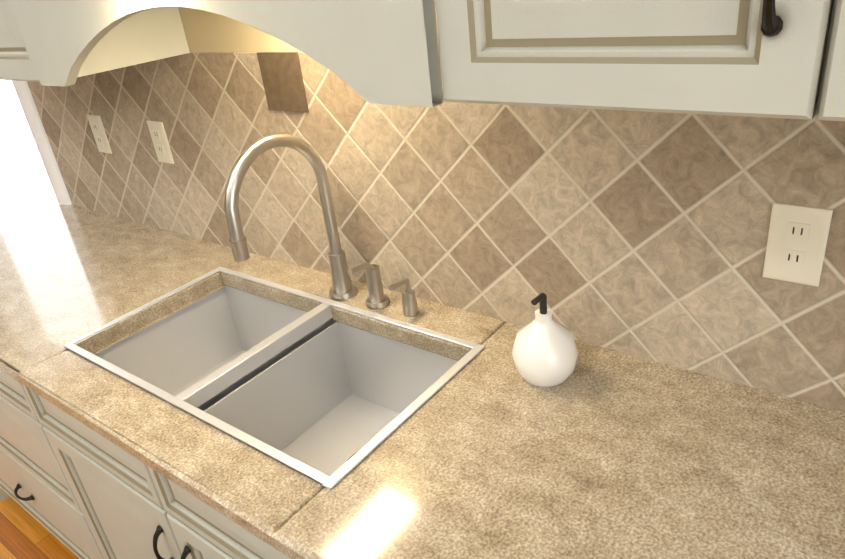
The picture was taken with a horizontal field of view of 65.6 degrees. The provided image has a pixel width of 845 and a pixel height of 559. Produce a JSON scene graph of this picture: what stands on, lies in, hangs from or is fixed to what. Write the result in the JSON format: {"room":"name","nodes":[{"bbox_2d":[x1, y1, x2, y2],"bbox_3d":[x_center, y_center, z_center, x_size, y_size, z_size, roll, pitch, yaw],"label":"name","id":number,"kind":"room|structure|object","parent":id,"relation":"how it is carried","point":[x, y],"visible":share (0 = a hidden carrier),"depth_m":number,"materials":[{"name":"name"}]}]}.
{"room":"kitchen","nodes":[
{"label":"kitchen","id":0,"kind":"room"},
{"bbox_2d":[0,497,78,558],"bbox_3d":[-1.754,0.899,2.212,11.140,0.050,6.920,14,33,35],"label":"floor","id":1,"kind":"structure","parent":0,"point":[24,534],"depth_m":2.15,"materials":[{"name":"brown wood"}]},
{"bbox_2d":[0,370,95,558],"bbox_3d":[-1.020,0.362,2.068,0.900,0.874,0.583,14,33,35],"label":"base cabinet","id":2,"kind":"object","parent":1,"relation":"on","point":[26,477],"depth_m":1.79,"materials":[{"name":"white wood"}]},
{"bbox_2d":[4,373,289,558],"bbox_3d":[-0.241,0.555,1.503,1.063,0.874,0.583,14,33,35],"label":"base cabinet","id":3,"kind":"object","parent":1,"relation":"on","point":[79,489],"depth_m":1.33,"materials":[{"name":"white wood"}]},
{"bbox_2d":[0,204,844,558],"bbox_3d":[0.320,0.315,0.825,4.440,0.040,0.649,14,33,35],"label":"countertop","id":4,"kind":"structure","parent":3,"relation":"on","point":[488,452],"depth_m":0.95,"materials":[{"name":"beige stone"}]},
{"bbox_2d":[63,267,484,488],"bbox_3d":[-0.306,0.239,1.342,0.788,0.247,0.411,14,33,35],"label":"sink","id":5,"kind":"object","parent":4,"relation":"in","point":[315,394],"visible":0.65,"depth_m":1.40,"materials":[{"name":"silver metal"}]},
{"bbox_2d":[224,133,418,316],"bbox_3d":[-0.190,-0.078,1.243,0.238,0.387,0.278,14,33,35],"label":"faucet","id":6,"kind":"object","parent":4,"relation":"on","point":[343,288],"visible":0.98,"depth_m":1.31,"materials":[{"name":"silver metal"}]},
{"bbox_2d":[511,293,577,386],"bbox_3d":[0.200,0.089,1.077,0.110,0.157,0.110,14,33,35],"label":"soap dispenser","id":7,"kind":"object","parent":4,"relation":"on","point":[544,352],"visible":0.98,"depth_m":1.05,"materials":[{"name":"white ceramic"}]},
{"bbox_2d":[178,1,438,324],"bbox_3d":[-0.154,-0.517,1.286,7.850,2.950,0.120,14,33,35],"label":"wall","id":8,"kind":"structure","parent":0,"point":[207,31],"depth_m":1.43,"materials":[{"name":"white paint"}]},
{"bbox_2d":[0,44,15,79],"bbox_3d":[-1.018,-1.017,1.400,0.800,1.082,0.333,14,33,35],"label":"upper cabinet","id":9,"kind":"object","parent":8,"relation":"attached to","point":[5,68],"depth_m":1.39,"materials":[{"name":"white wood"}]},
{"bbox_2d":[11,80,71,204],"bbox_3d":[-1.788,-0.772,2.455,1.300,2.700,0.024,14,33,35],"label":"trim","id":10,"kind":"structure","parent":8,"relation":"attached to","point":[31,113],"depth_m":2.18,"materials":[{"name":"white wood"}]},
{"bbox_2d":[0,0,443,106],"bbox_3d":[-0.337,-0.894,0.853,0.960,1.212,0.368,14,33,35],"label":"upper cabinet","id":11,"kind":"object","parent":8,"relation":"attached to","point":[384,50],"depth_m":0.85,"materials":[{"name":"white wood"}]},
{"bbox_2d":[27,51,844,411],"bbox_3d":[0.067,-0.159,1.213,3.296,0.506,0.014,14,33,35],"label":"wall","id":12,"kind":"structure","parent":8,"relation":"attached to","point":[641,233],"depth_m":1.16,"materials":[{"name":"tile"}]},
{"bbox_2d":[432,0,844,120],"bbox_3d":[0.393,-0.668,0.378,0.834,1.082,0.333,14,33,35],"label":"upper cabinet","id":13,"kind":"object","parent":8,"relation":"attached to","point":[770,58],"depth_m":0.59,"materials":[{"name":"white wood"}]},
{"bbox_3d":[-5.876,0.158,1.327,0.120,2.950,1.164,14,33,35],"label":"wall","id":14,"kind":"structure","parent":0,"visible":0},
{"bbox_2d":[87,114,111,153],"bbox_3d":[-0.957,-0.429,1.937,0.070,0.112,0.008,14,33,35],"label":"outlet","id":15,"kind":"object","parent":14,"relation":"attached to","point":[95,121],"depth_m":1.93,"materials":[{"name":"beige plastic"}]},
{"bbox_2d":[147,121,174,163],"bbox_3d":[-0.703,-0.366,1.753,0.070,0.112,0.008,14,33,35],"label":"outlet","id":16,"kind":"object","parent":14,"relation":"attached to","point":[157,132],"depth_m":1.75,"materials":[{"name":"beige plastic"}]},
{"bbox_2d":[762,203,832,286],"bbox_3d":[0.507,-0.046,0.890,0.070,0.112,0.008,14,33,35],"label":"outlet","id":17,"kind":"object","parent":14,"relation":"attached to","point":[796,242],"depth_m":0.89,"materials":[{"name":"beige plastic"}]},
{"bbox_3d":[-1.266,-0.886,2.277,11.140,2.950,4.747,14,33,35],"label":"wall","id":18,"kind":"structure","parent":0,"visible":0},
{"bbox_2d":[0,80,58,225],"bbox_3d":[-2.058,-1.358,3.448,4.150,2.900,0.001,14,33,35],"label":"window","id":19,"kind":"structure","parent":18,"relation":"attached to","point":[26,189],"depth_m":4.32,"materials":[{"name":"white glass"}]}
]}

